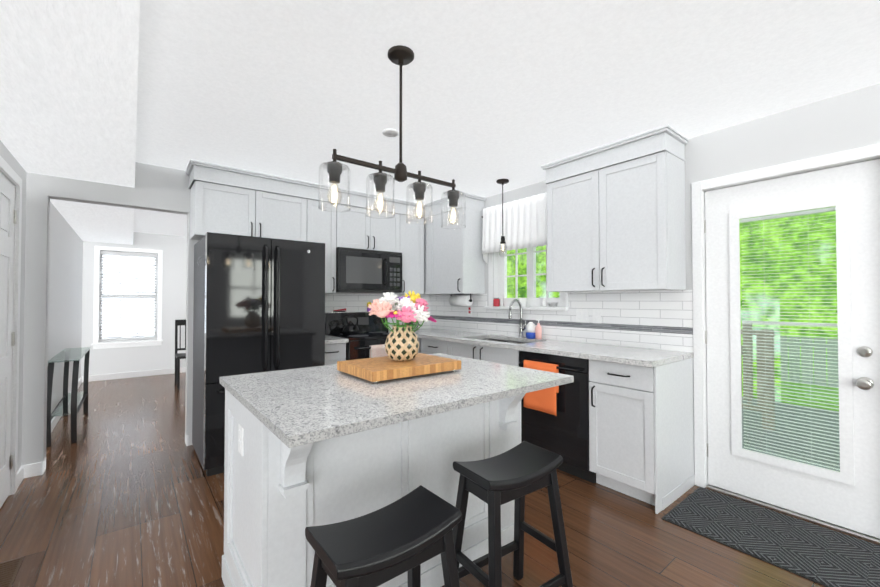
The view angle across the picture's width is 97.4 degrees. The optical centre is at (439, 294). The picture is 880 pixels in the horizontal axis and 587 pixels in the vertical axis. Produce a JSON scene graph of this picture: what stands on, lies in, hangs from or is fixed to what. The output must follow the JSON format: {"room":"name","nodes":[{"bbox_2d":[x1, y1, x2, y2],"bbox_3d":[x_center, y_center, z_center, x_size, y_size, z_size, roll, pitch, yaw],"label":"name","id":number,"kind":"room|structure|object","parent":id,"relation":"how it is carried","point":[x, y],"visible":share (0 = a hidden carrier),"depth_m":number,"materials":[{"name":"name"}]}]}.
{"room":"kitchen","nodes":[
{"label":"kitchen","id":0,"kind":"room"},
{"bbox_2d":[0,140,82,486],"bbox_3d":[-2.362,0.095,1.864,0.150,2.436,11.000,1,-1,-39],"label":"wall","id":1,"kind":"structure","parent":0,"point":[65,286],"depth_m":4.11,"materials":[{"name":"paint"}]},
{"bbox_2d":[0,172,16,507],"bbox_3d":[-2.566,0.291,2.254,0.111,2.032,0.814,1,-1,-39],"label":"door","id":2,"kind":"structure","parent":1,"relation":"in","point":[8,216],"depth_m":2.44,"materials":[{"name":"white wood"}]},
{"bbox_2d":[0,156,21,494],"bbox_3d":[-2.627,0.262,2.206,0.166,2.112,0.954,1,-1,-39],"label":"door frame","id":3,"kind":"structure","parent":1,"relation":"attached to","point":[8,171],"depth_m":2.58,"materials":[{"name":"white wood"}]},
{"bbox_2d":[17,376,83,487],"bbox_3d":[-4.245,1.305,4.350,0.030,0.095,4.435,1,-1,-39],"label":"baseboard","id":4,"kind":"structure","parent":1,"relation":"attached to","point":[30,470],"depth_m":2.81,"materials":[{"name":"white wood"}]},
{"bbox_2d":[0,0,139,244],"bbox_3d":[-2.061,-1.011,2.122,0.620,0.216,10.700,1,-1,-39],"label":"ceiling","id":5,"kind":"structure","parent":0,"point":[68,85],"depth_m":1.77,"materials":[{"name":"white paint"}]},
{"bbox_2d":[81,232,186,375],"bbox_3d":[-4.239,0.181,7.305,3.700,2.436,0.150,1,-1,-39],"label":"wall","id":6,"kind":"structure","parent":0,"point":[140,358],"depth_m":6.64,"materials":[{"name":"paint"}]},
{"bbox_2d":[91,246,162,348],"bbox_3d":[-5.217,0.049,6.495,0.930,1.655,0.200,1,-1,-39],"label":"dining room window","id":7,"kind":"structure","parent":6,"relation":"in","point":[120,295],"depth_m":6.45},
{"bbox_2d":[102,255,154,338],"bbox_3d":[-5.310,0.308,6.608,0.960,2.240,0.001,1,-1,-39],"label":"window blind","id":8,"kind":"object","parent":7,"relation":"attached to","point":[128,298],"visible":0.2,"depth_m":6.60,"materials":[{"name":"white plastic"}]},
{"bbox_2d":[88,367,185,381],"bbox_3d":[-4.192,1.351,7.219,3.630,0.095,0.013,1,-1,-39],"label":"baseboard","id":9,"kind":"structure","parent":6,"relation":"attached to","point":[91,378],"depth_m":6.47,"materials":[{"name":"white wood"}]},
{"bbox_2d":[22,162,382,472],"bbox_3d":[-1.611,0.129,4.010,3.700,2.436,0.120,1,-1,-39],"label":"wall","id":10,"kind":"structure","parent":0,"point":[160,189],"depth_m":2.90,"materials":[{"name":"paint"}]},
{"bbox_2d":[189,163,308,241],"bbox_3d":[-1.763,-0.775,3.613,0.928,0.571,0.330,1,-1,-39],"label":"upper cabinet","id":11,"kind":"object","parent":10,"relation":"attached to","point":[230,200],"depth_m":3.44,"materials":[{"name":"paint"}]},
{"bbox_2d":[309,183,336,293],"bbox_3d":[-1.280,-0.534,3.994,0.303,1.041,0.330,1,-1,-39],"label":"upper cabinet","id":12,"kind":"object","parent":10,"relation":"attached to","point":[322,223],"depth_m":3.90,"materials":[{"name":"paint"}]},
{"bbox_2d":[337,191,400,252],"bbox_3d":[-0.861,-0.764,4.332,0.765,0.571,0.330,1,-1,-39],"label":"upper cabinet","id":13,"kind":"object","parent":10,"relation":"attached to","point":[356,230],"depth_m":4.18,"materials":[{"name":"paint"}]},
{"bbox_2d":[336,247,401,292],"bbox_3d":[-0.828,-0.250,4.281,0.757,0.453,0.437,1,-1,-39],"label":"microwave","id":14,"kind":"object","parent":13,"relation":"attached to","point":[365,271],"visible":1,"depth_m":4.11,"materials":[{"name":"black metal"}]},
{"bbox_2d":[325,294,428,330],"bbox_3d":[-0.831,0.215,4.545,1.740,0.440,0.009,1,-1,-39],"label":"backsplash","id":15,"kind":"structure","parent":10,"relation":"attached to","point":[352,302],"depth_m":4.43,"materials":[{"name":"tile"}]},
{"bbox_2d":[385,203,424,294],"bbox_3d":[-0.427,-0.523,4.675,0.343,1.041,0.330,1,-1,-39],"label":"upper cabinet","id":16,"kind":"object","parent":10,"relation":"attached to","point":[412,235],"depth_m":4.55,"materials":[{"name":"paint"}]},
{"bbox_2d":[0,372,879,586],"bbox_3d":[-0.857,1.357,3.044,4.000,0.050,11.000,1,-1,-39],"label":"floor","id":17,"kind":"structure","parent":0,"point":[124,490],"depth_m":2.22,"materials":[{"name":"brown wood"}]},
{"bbox_2d":[0,556,23,586],"bbox_3d":[-2.035,1.308,1.779,0.120,0.006,0.310,1,-1,-39],"label":"floor vent","id":18,"kind":"object","parent":17,"relation":"in","point":[9,569],"visible":1,"depth_m":1.83,"materials":[{"name":"brown wood"}]},
{"bbox_2d":[46,347,90,446],"bbox_3d":[-3.754,0.976,3.928,0.215,0.740,1.355,1,-1,-39],"label":"console table","id":19,"kind":"object","parent":17,"relation":"on","point":[73,401],"visible":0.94,"depth_m":3.61,"materials":[{"name":"black wood"}]},
{"bbox_2d":[175,320,185,389],"bbox_3d":[-3.770,0.882,5.887,0.420,0.991,0.466,1,-1,-39],"label":"dining chair","id":20,"kind":"object","parent":17,"relation":"on","point":[179,356],"visible":0.4,"depth_m":5.91,"materials":[{"name":"black wood"}]},
{"bbox_2d":[192,232,324,475],"bbox_3d":[-1.584,0.445,3.346,0.922,1.782,0.843,1,-1,-39],"label":"fridge","id":21,"kind":"object","parent":17,"relation":"on","point":[259,304],"visible":0.83,"depth_m":3.01,"materials":[{"name":"black metal"}]},
{"bbox_2d":[325,343,345,364],"bbox_3d":[-1.207,0.903,3.851,0.299,0.884,0.610,1,-1,-39],"label":"base cabinet","id":22,"kind":"object","parent":17,"relation":"on","point":[335,353],"depth_m":3.64,"materials":[{"name":"paint"}]},
{"bbox_2d":[325,335,348,343],"bbox_3d":[-1.192,0.442,3.839,0.304,0.035,0.658,1,-1,-39],"label":"countertop","id":23,"kind":"structure","parent":22,"relation":"on","point":[331,339],"depth_m":3.63,"materials":[{"name":"stone"}]},
{"bbox_2d":[325,312,390,359],"bbox_3d":[-0.747,0.771,4.138,0.764,1.156,0.701,1,-1,-39],"label":"range","id":24,"kind":"object","parent":17,"relation":"on","point":[373,329],"visible":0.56,"depth_m":4.16,"materials":[{"name":"black metal"}]},
{"bbox_2d":[333,308,345,311],"bbox_3d":[-1.108,0.174,4.276,0.140,0.041,0.034,1,-1,-39],"label":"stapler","id":25,"kind":"object","parent":24,"relation":"on","point":[339,310],"visible":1,"depth_m":4.26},
{"bbox_2d":[342,315,358,334],"bbox_3d":[-0.938,0.319,4.093,0.185,0.208,0.229,1,-1,-39],"label":"kettle","id":26,"kind":"object","parent":24,"relation":"on","point":[350,328],"visible":1,"depth_m":4.05,"materials":[{"name":"black metal"}]},
{"bbox_2d":[369,344,387,357],"bbox_3d":[-0.579,0.650,3.838,0.250,0.308,0.041,1,-1,-39],"label":"striped towel","id":27,"kind":"object","parent":24,"relation":"hanging from","point":[377,351],"visible":0.4,"depth_m":3.79,"materials":[{"name":"fabric"}]},
{"bbox_2d":[222,385,541,586],"bbox_3d":[-0.238,0.869,1.891,1.324,0.888,0.830,1,-1,-39],"label":"kitchen island","id":28,"kind":"object","parent":17,"relation":"on","point":[316,446],"depth_m":1.56,"materials":[{"name":"paint"}]},
{"bbox_2d":[220,353,573,448],"bbox_3d":[-0.203,0.407,1.854,1.340,0.030,1.040,1,-1,-39],"label":"island countertop","id":29,"kind":"structure","parent":28,"relation":"on","point":[308,405],"depth_m":1.51,"materials":[{"name":"grey stone"}]},
{"bbox_2d":[337,353,460,383],"bbox_3d":[-0.205,0.365,1.962,0.510,0.058,0.370,1,-1,-39],"label":"cutting board","id":30,"kind":"object","parent":29,"relation":"on","point":[374,370],"visible":1,"depth_m":1.85,"materials":[{"name":"brown wood"}]},
{"bbox_2d":[368,291,436,360],"bbox_3d":[-0.191,0.157,1.995,0.367,0.359,0.290,1,-1,-39],"label":"vase","id":31,"kind":"object","parent":30,"relation":"on","point":[402,343],"visible":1,"depth_m":1.93,"materials":[{"name":"beige ceramic"}]},
{"bbox_2d":[305,485,461,586],"bbox_3d":[-0.158,0.980,1.132,0.444,0.647,0.328,1,-1,-39],"label":"stool","id":32,"kind":"object","parent":17,"relation":"on","point":[411,532],"visible":1,"depth_m":1.10,"materials":[{"name":"black wood"}]},
{"bbox_2d":[418,338,420,352],"bbox_3d":[-0.211,0.916,4.645,0.698,0.884,0.610,1,-1,-39],"label":"base cabinet","id":33,"kind":"object","parent":17,"relation":"on","point":[419,339],"depth_m":4.28,"materials":[{"name":"paint"}]},
{"bbox_2d":[421,338,496,362],"bbox_3d":[0.190,0.909,4.214,0.610,0.884,0.508,1,-1,-39],"label":"base cabinet","id":34,"kind":"object","parent":17,"relation":"on","point":[428,346],"depth_m":3.73,"materials":[{"name":"paint"}]},
{"bbox_2d":[413,328,692,366],"bbox_3d":[0.553,0.439,3.694,0.700,0.035,3.061,1,-1,-39],"label":"countertop","id":35,"kind":"structure","parent":34,"relation":"on","point":[645,357],"depth_m":2.97,"materials":[{"name":"stone"}]},
{"bbox_2d":[480,338,527,343],"bbox_3d":[0.590,0.550,3.680,0.420,0.184,0.780,1,-1,-39],"label":"sink basin","id":36,"kind":"object","parent":35,"relation":"in","point":[507,341],"visible":0.02,"depth_m":3.94,"materials":[{"name":"silver metal"}]},
{"bbox_2d":[508,299,525,337],"bbox_3d":[0.762,0.234,3.771,0.196,0.378,0.096,1,-1,-39],"label":"faucet","id":37,"kind":"object","parent":35,"relation":"on","point":[521,330],"visible":1,"depth_m":3.81,"materials":[{"name":"silver metal"}]},
{"bbox_2d":[526,322,535,338],"bbox_3d":[0.875,0.342,3.719,0.100,0.160,0.100,1,-1,-39],"label":"soap bottle","id":38,"kind":"object","parent":35,"relation":"on","point":[530,330],"visible":0.92,"depth_m":3.68,"materials":[{"name":"white plastic"}]},
{"bbox_2d":[535,319,541,338],"bbox_3d":[0.932,0.328,3.656,0.060,0.186,0.059,1,-1,-39],"label":"soap bottle","id":39,"kind":"object","parent":35,"relation":"on","point":[538,331],"visible":1,"depth_m":3.63,"materials":[{"name":"pink plastic"}]},
{"bbox_2d":[452,441,572,586],"bbox_3d":[0.278,0.987,1.563,0.444,0.647,0.328,1,-1,-35],"label":"stool","id":40,"kind":"object","parent":17,"relation":"on","point":[519,472],"visible":0.98,"depth_m":1.54,"materials":[{"name":"black wood"}]},
{"bbox_2d":[519,350,595,482],"bbox_3d":[1.046,0.891,3.085,0.644,0.882,0.612,1,-1,-39],"label":"dishwasher","id":41,"kind":"object","parent":17,"relation":"on","point":[564,433],"visible":0.54,"depth_m":2.81,"materials":[{"name":"black metal"}]},
{"bbox_2d":[523,360,558,415],"bbox_3d":[0.763,0.698,2.939,0.037,0.368,0.300,1,-1,-39],"label":"towel","id":42,"kind":"object","parent":41,"relation":"hanging from","point":[543,400],"visible":0.69,"depth_m":2.91,"materials":[{"name":"orange fabric"}]},
{"bbox_2d":[589,358,694,513],"bbox_3d":[1.404,0.884,2.692,0.610,0.884,0.442,1,-1,-39],"label":"base cabinet","id":43,"kind":"object","parent":17,"relation":"on","point":[641,433],"depth_m":2.49,"materials":[{"name":"paint"}]},
{"bbox_2d":[662,487,879,586],"bbox_3d":[2.061,1.308,1.816,0.620,0.009,1.660,1,-1,-39],"label":"doormat","id":44,"kind":"object","parent":17,"relation":"on","point":[822,556],"visible":1,"depth_m":2.06,"materials":[{"name":"fabric"}]},
{"bbox_2d":[134,0,879,236],"bbox_3d":[-0.857,-1.134,3.084,4.000,0.060,11.000,1,-1,-39],"label":"ceiling","id":45,"kind":"structure","parent":0,"point":[517,94],"depth_m":2.00,"materials":[{"name":"white paint"}]},
{"bbox_2d":[382,129,398,136],"bbox_3d":[-0.337,-1.101,2.640,0.110,0.016,0.110,1,-1,-39],"label":"smoke detector","id":46,"kind":"object","parent":45,"relation":"attached to","point":[390,132],"visible":0.96,"depth_m":2.63,"materials":[{"name":"white plastic"}]},
{"bbox_2d":[318,45,465,228],"bbox_3d":[-0.182,-0.737,1.799,0.772,0.772,0.128,1,-1,-39],"label":"pendant light","id":47,"kind":"object","parent":45,"relation":"hanging from","point":[400,55],"visible":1,"depth_m":1.77,"materials":[{"name":"brown metal"}]},
{"bbox_2d":[496,179,508,256],"bbox_3d":[0.601,-0.725,3.703,0.120,0.734,0.120,1,-1,-39],"label":"light","id":48,"kind":"object","parent":45,"relation":"hanging from","point":[502,181],"visible":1,"depth_m":3.69,"materials":[{"name":"brown metal"}]},
{"bbox_2d":[485,83,879,342],"bbox_3d":[0.648,0.133,4.264,0.150,2.436,11.000,1,-1,-39],"label":"wall","id":49,"kind":"structure","parent":0,"point":[843,122],"depth_m":2.38,"materials":[{"name":"paint"}]},
{"bbox_2d":[415,204,430,294],"bbox_3d":[-0.110,-0.520,4.837,0.330,1.041,0.472,1,-1,-39],"label":"upper cabinet","id":50,"kind":"object","parent":49,"relation":"attached to","point":[427,227],"depth_m":4.63,"materials":[{"name":"paint"}]},
{"bbox_2d":[431,196,485,294],"bbox_3d":[0.187,-0.526,4.464,0.330,1.041,0.591,1,-1,-39],"label":"upper cabinet","id":51,"kind":"object","parent":49,"relation":"attached to","point":[457,262],"depth_m":4.27,"materials":[{"name":"paint"}]},
{"bbox_2d":[449,294,472,305],"bbox_3d":[0.237,0.061,4.420,0.116,0.134,0.365,1,-1,-39],"label":"paper towel holder","id":52,"kind":"object","parent":51,"relation":"attached to","point":[460,300],"visible":1,"depth_m":4.35,"materials":[{"name":"white paper"}]},
{"bbox_2d":[482,192,546,263],"bbox_3d":[0.792,-0.650,3.882,0.112,0.600,1.043,1,-1,-39],"label":"valance curtain","id":53,"kind":"object","parent":49,"relation":"attached to","point":[524,222],"visible":0.77,"depth_m":3.88,"materials":[{"name":"white fabric"}]},
{"bbox_2d":[484,306,568,310],"bbox_3d":[0.850,0.138,3.897,0.108,0.030,1.025,1,-1,-39],"label":"sill","id":54,"kind":"structure","parent":49,"relation":"attached to","point":[533,308],"depth_m":3.76,"materials":[{"name":"white wood"}]},
{"bbox_2d":[493,298,499,305],"bbox_3d":[0.611,0.081,4.178,0.068,0.092,0.067,1,-1,-39],"label":"candle jar","id":55,"kind":"object","parent":54,"relation":"on","point":[496,301],"visible":0.92,"depth_m":4.15,"materials":[{"name":"red glass"}]},
{"bbox_2d":[517,286,526,306],"bbox_3d":[0.834,0.019,3.912,0.092,0.207,0.111,1,-1,-39],"label":"plant pot","id":56,"kind":"object","parent":54,"relation":"on","point":[523,300],"visible":1,"depth_m":3.88,"materials":[{"name":"white ceramic"}]},
{"bbox_2d":[542,299,546,306],"bbox_3d":[0.999,0.080,3.713,0.048,0.080,0.047,1,-1,-39],"label":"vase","id":57,"kind":"object","parent":54,"relation":"on","point":[544,304],"visible":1,"depth_m":3.70,"materials":[{"name":"white ceramic"}]},
{"bbox_2d":[488,245,568,306],"bbox_3d":[0.891,-0.342,3.920,0.119,0.930,0.997,1,-1,-39],"label":"kitchen window","id":58,"kind":"structure","parent":49,"relation":"in","point":[500,277],"depth_m":4.07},
{"bbox_2d":[429,290,692,351],"bbox_3d":[0.822,0.205,3.912,0.010,0.440,3.061,1,-1,-39],"label":"backsplash","id":59,"kind":"structure","parent":49,"relation":"attached to","point":[659,319],"depth_m":3.22,"materials":[{"name":"tile"}]},
{"bbox_2d":[467,305,471,315],"bbox_3d":[0.345,0.185,4.494,0.007,0.120,0.074,1,-1,-39],"label":"electrical outlet plate","id":60,"kind":"object","parent":59,"relation":"attached to","point":[469,308],"depth_m":4.49,"materials":[{"name":"white plastic"}]},
{"bbox_2d":[576,309,587,322],"bbox_3d":[1.239,0.185,3.372,0.007,0.120,0.116,1,-1,-39],"label":"electrical outlet plate","id":61,"kind":"object","parent":59,"relation":"attached to","point":[581,315],"depth_m":3.37,"materials":[{"name":"white plastic"}]},
{"bbox_2d":[593,309,600,323],"bbox_3d":[1.324,0.183,3.267,0.007,0.120,0.074,1,-1,-39],"label":"electrical outlet plate","id":62,"kind":"object","parent":59,"relation":"attached to","point":[596,312],"depth_m":3.26,"materials":[{"name":"white plastic"}]},
{"bbox_2d":[543,128,686,291],"bbox_3d":[1.332,-0.549,3.029,0.330,1.041,0.940,1,-1,-39],"label":"upper cabinet","id":63,"kind":"object","parent":49,"relation":"attached to","point":[615,215],"depth_m":2.80,"materials":[{"name":"paint"}]},
{"bbox_2d":[692,144,879,543],"bbox_3d":[2.134,0.265,2.386,0.166,2.112,0.955,1,-1,-39],"label":"door frame","id":64,"kind":"structure","parent":49,"relation":"attached to","point":[837,159],"depth_m":2.66,"materials":[{"name":"white paint"}]},
{"bbox_2d":[704,159,879,538],"bbox_3d":[2.094,0.291,2.359,0.121,2.028,0.831,1,-1,-39],"label":"exterior door","id":65,"kind":"structure","parent":49,"relation":"in","point":[847,496],"depth_m":2.30,"materials":[{"name":"white paint"}]},
{"label":"outside","id":66,"kind":"structure","parent":0,"visible":0},
{"bbox_2d":[507,206,837,401],"bbox_3d":[7.527,-2.874,6.152,4.800,9.490,24.000,1,-1,-39],"label":"trees","id":67,"kind":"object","parent":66,"point":[746,290],"depth_m":8.66,"materials":[{"name":"green plant"}]},
{"bbox_2d":[741,323,839,471],"bbox_3d":[3.600,0.984,3.471,3.474,1.277,4.800,1,-1,-39],"label":"deck","id":68,"kind":"object","parent":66,"point":[745,331],"depth_m":4.01,"materials":[{"name":"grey wood"}]},
{"bbox_2d":[781,376,838,410],"bbox_3d":[7.902,1.935,6.375,13.840,0.100,20.000,1,-1,-39],"label":"lawn","id":69,"kind":"structure","parent":66,"point":[813,396],"depth_m":7.28,"materials":[{"name":"green plant"}]},
{"bbox_2d":[780,336,838,386],"bbox_3d":[8.431,1.404,7.573,0.070,1.000,6.800,1,-1,-39],"label":"fence","id":70,"kind":"object","parent":69,"relation":"on","point":[809,358],"depth_m":8.23,"materials":[{"name":"grey wood"}]}
]}

